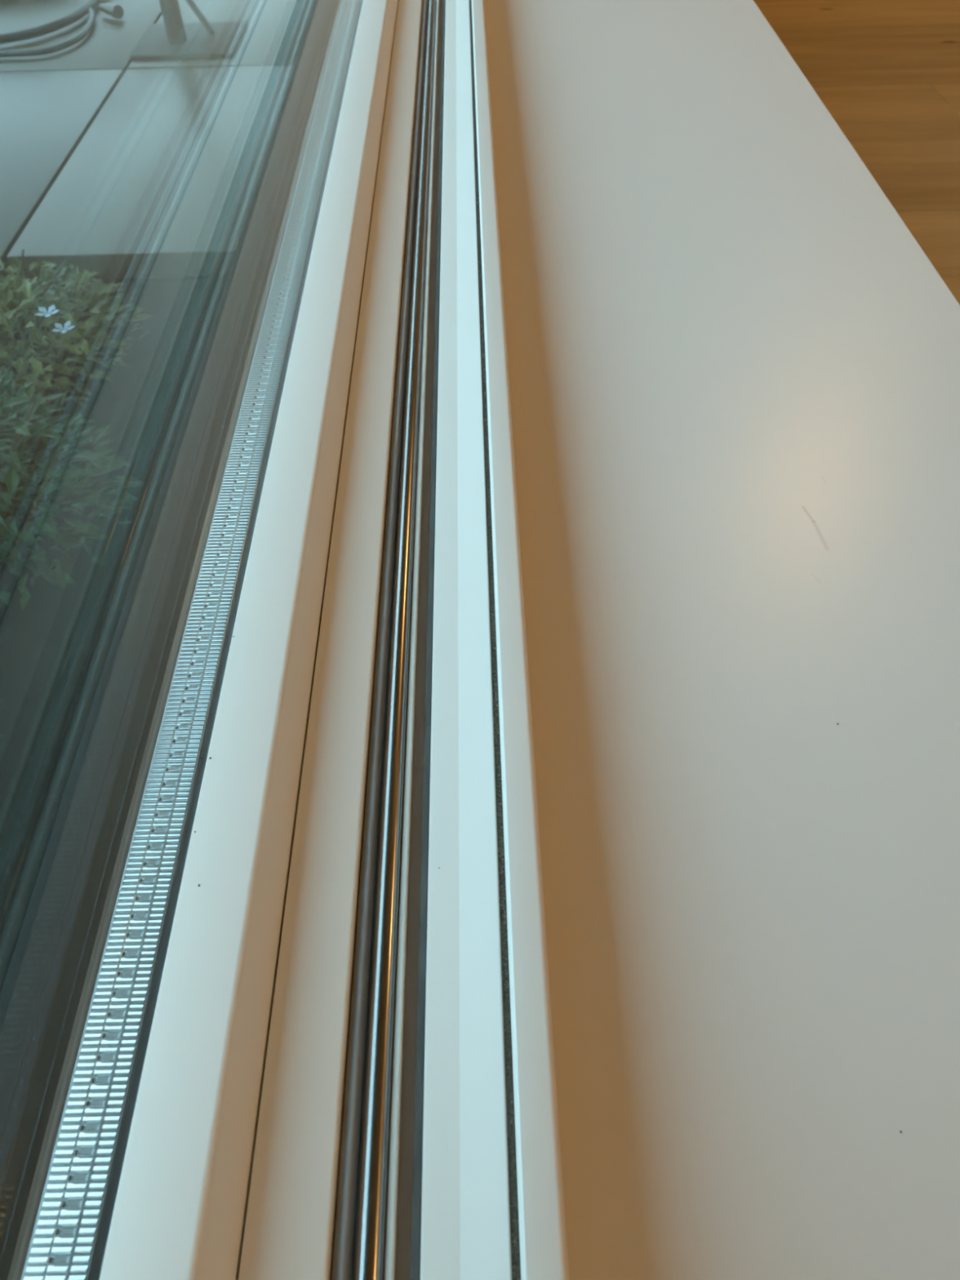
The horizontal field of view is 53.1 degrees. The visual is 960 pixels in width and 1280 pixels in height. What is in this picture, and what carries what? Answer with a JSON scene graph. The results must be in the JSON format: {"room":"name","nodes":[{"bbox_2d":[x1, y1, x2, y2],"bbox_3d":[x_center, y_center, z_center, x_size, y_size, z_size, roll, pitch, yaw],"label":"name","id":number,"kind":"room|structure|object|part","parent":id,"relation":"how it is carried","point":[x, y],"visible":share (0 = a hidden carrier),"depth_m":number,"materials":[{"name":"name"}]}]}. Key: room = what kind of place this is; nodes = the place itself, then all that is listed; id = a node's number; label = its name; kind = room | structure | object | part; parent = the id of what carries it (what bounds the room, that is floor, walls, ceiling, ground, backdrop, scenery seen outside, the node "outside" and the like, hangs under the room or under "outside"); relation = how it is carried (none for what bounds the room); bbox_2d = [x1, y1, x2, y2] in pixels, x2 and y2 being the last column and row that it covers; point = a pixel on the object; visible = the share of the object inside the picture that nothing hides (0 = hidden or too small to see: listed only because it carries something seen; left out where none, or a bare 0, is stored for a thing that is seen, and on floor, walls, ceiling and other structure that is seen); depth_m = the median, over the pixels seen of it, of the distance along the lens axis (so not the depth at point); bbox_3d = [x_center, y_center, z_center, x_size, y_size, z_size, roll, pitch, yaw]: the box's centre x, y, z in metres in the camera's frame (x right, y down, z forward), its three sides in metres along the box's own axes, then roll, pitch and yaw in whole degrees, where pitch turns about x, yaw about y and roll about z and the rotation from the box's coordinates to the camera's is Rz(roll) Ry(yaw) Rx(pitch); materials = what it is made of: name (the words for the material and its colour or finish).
{"room":"living room","nodes":[
{"label":"living room","id":0,"kind":"room"},
{"bbox_2d":[753,0,959,304],"bbox_3d":[2.296,-0.297,1.232,4.195,0.060,6.800,-1,48,0],"label":"floor","id":1,"kind":"structure","parent":0,"point":[886,72],"depth_m":1.96,"materials":[{"name":"wood"}]},
{"bbox_3d":[0.014,-1.100,0.269,0.329,2.520,6.800,-1,48,0],"label":"wall","id":2,"kind":"structure","parent":0,"visible":0},
{"bbox_2d":[0,0,568,1279],"bbox_3d":[-0.079,-1.026,0.212,0.139,1.648,2.078,-1,48,0],"label":"window","id":3,"kind":"structure","parent":2,"relation":"in","point":[423,1193],"depth_m":0.27,"materials":[{"name":"white paint"}]},
{"bbox_3d":[-0.104,-1.018,0.221,0.089,1.562,1.968,-1,48,0],"label":"window sash","id":4,"kind":"part","parent":3,"relation":"part of","materials":[{"name":"clear glass"}]},
{"bbox_3d":[-0.091,-0.509,0.793,0.087,0.030,1.968,-1,48,0],"label":"sash rail","id":5,"kind":"part","parent":3,"relation":"part of","materials":[{"name":"white paint"}]},
{"bbox_3d":[-0.039,-0.514,0.789,0.007,0.016,2.078,-1,48,0],"label":"guide rail","id":6,"kind":"part","parent":3,"relation":"part of","materials":[{"name":"silver metal"}]},
{"bbox_3d":[-0.071,-0.501,0.803,0.125,0.067,2.078,-1,48,0],"label":"frame rail","id":7,"kind":"part","parent":3,"relation":"part of","materials":[{"name":"white paint"}]},
{"bbox_2d":[469,0,520,1279],"bbox_3d":[-0.008,-0.522,0.781,0.002,0.004,2.078,-1,48,0],"label":"strip","id":8,"kind":"object","parent":3,"relation":"attached to","point":[511,1141],"visible":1,"depth_m":0.27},
{"bbox_2d":[469,2,519,1279],"bbox_3d":[-0.001,-0.210,0.500,0.002,0.001,1.019,-1,48,0],"label":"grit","id":9,"kind":"object","parent":8,"relation":"on","point":[513,1241],"visible":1,"depth_m":0.28,"materials":[{"name":"black"}]},
{"bbox_2d":[484,0,959,1279],"bbox_3d":[0.124,-0.495,0.815,0.242,0.036,2.078,-1,48,0],"label":"window sill","id":10,"kind":"structure","parent":2,"relation":"attached to","point":[734,362],"depth_m":0.35,"materials":[{"name":"paint"}]},
{"label":"outside","id":11,"kind":"structure","parent":0,"visible":0},
{"bbox_3d":[-20.129,-2.542,4.130,39.874,0.140,70.000,-1,48,0],"label":"lawn","id":12,"kind":"structure","parent":11,"visible":0},
{"bbox_2d":[0,274,227,994],"bbox_3d":[-1.354,0.435,0.854,2.473,0.053,2.933,-1,48,0],"label":"planting bed","id":13,"kind":"object","parent":12,"relation":"on","point":[54,651],"visible":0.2,"depth_m":1.29,"materials":[{"name":"soil"}]},
{"bbox_2d":[0,304,145,610],"bbox_3d":[-0.665,-0.254,1.229,0.399,0.326,0.386,-1,48,0],"label":"shrub","id":14,"kind":"object","parent":13,"relation":"on","point":[15,455],"visible":1,"depth_m":1.26,"materials":[{"name":"green plant"}]},
{"bbox_3d":[-0.646,-0.253,1.307,0.010,0.207,0.113,16,51,15],"label":"stem","id":15,"kind":"part","parent":14,"relation":"part of","materials":[{"name":"green plant"}]},
{"bbox_3d":[-0.613,-0.223,1.280,0.113,0.207,0.010,-8,49,-6],"label":"stem","id":16,"kind":"part","parent":14,"relation":"part of","materials":[{"name":"green plant"}]},
{"bbox_2d":[34,304,59,316],"bbox_3d":[-0.505,-0.384,1.126,0.028,0.004,0.029,-1,48,0],"label":"flower","id":17,"kind":"object","parent":14,"relation":"on","point":[42,309],"depth_m":1.13,"materials":[{"name":"white plant"}]},
{"bbox_2d":[50,320,75,333],"bbox_3d":[-0.492,-0.370,1.139,0.028,0.004,0.029,-1,48,0],"label":"flower","id":18,"kind":"object","parent":14,"relation":"on","point":[57,325],"depth_m":1.14,"materials":[{"name":"white plant"}]},
{"bbox_2d":[0,248,155,415],"bbox_3d":[-0.777,-0.521,1.579,0.445,0.161,0.435,-1,48,0],"label":"shrub","id":19,"kind":"object","parent":13,"relation":"on","point":[12,288],"visible":0.94,"depth_m":1.56,"materials":[{"name":"green plant"}]},
{"bbox_3d":[-0.764,-0.468,1.543,0.010,0.145,0.131,-6,49,-4],"label":"stem","id":20,"kind":"part","parent":19,"relation":"part of","materials":[{"name":"green plant"}]},
{"bbox_3d":[-0.813,-0.548,1.615,0.010,0.145,0.131,-34,56,-25],"label":"stem","id":21,"kind":"part","parent":19,"relation":"part of","materials":[{"name":"green plant"}]},
{"bbox_3d":[-0.769,-0.560,1.625,0.010,0.145,0.131,2,48,3],"label":"stem","id":22,"kind":"part","parent":19,"relation":"part of","materials":[{"name":"green plant"}]},
{"bbox_3d":[-0.712,-0.505,1.575,0.131,0.145,0.010,8,49,9],"label":"stem","id":23,"kind":"part","parent":19,"relation":"part of","materials":[{"name":"green plant"}]},
{"bbox_3d":[-0.728,-0.546,1.612,0.131,0.145,0.010,-36,57,-27],"label":"stem","id":24,"kind":"part","parent":19,"relation":"part of","materials":[{"name":"green plant"}]},
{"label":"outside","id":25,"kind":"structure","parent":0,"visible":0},
{"bbox_2d":[0,0,315,282],"bbox_3d":[-3.143,-3.334,4.248,5.874,0.121,7.261,-1,48,0],"label":"terrace","id":26,"kind":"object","parent":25,"point":[113,164],"visible":0.56,"depth_m":2.16,"materials":[{"name":"concrete"}]},
{"bbox_2d":[0,0,123,57],"bbox_3d":[-1.135,-1.872,2.799,0.395,0.034,1.121,17,51,16],"label":"garden hose","id":27,"kind":"object","parent":26,"relation":"on","point":[115,11],"visible":1,"depth_m":2.60,"materials":[{"name":"grey rubber"}]},
{"bbox_2d":[129,0,248,59],"bbox_3d":[-0.787,-2.231,1.865,0.268,1.898,0.260,-1,48,0],"label":"stand","id":28,"kind":"object","parent":26,"relation":"on","point":[174,38],"visible":1,"depth_m":2.53,"materials":[{"name":"paint"}]},
{"bbox_3d":[-0.772,-1.604,2.571,0.268,0.010,0.260,-1,48,0],"label":"foot plate","id":29,"kind":"part","parent":28,"relation":"part of","materials":[{"name":"paint"}]}
]}

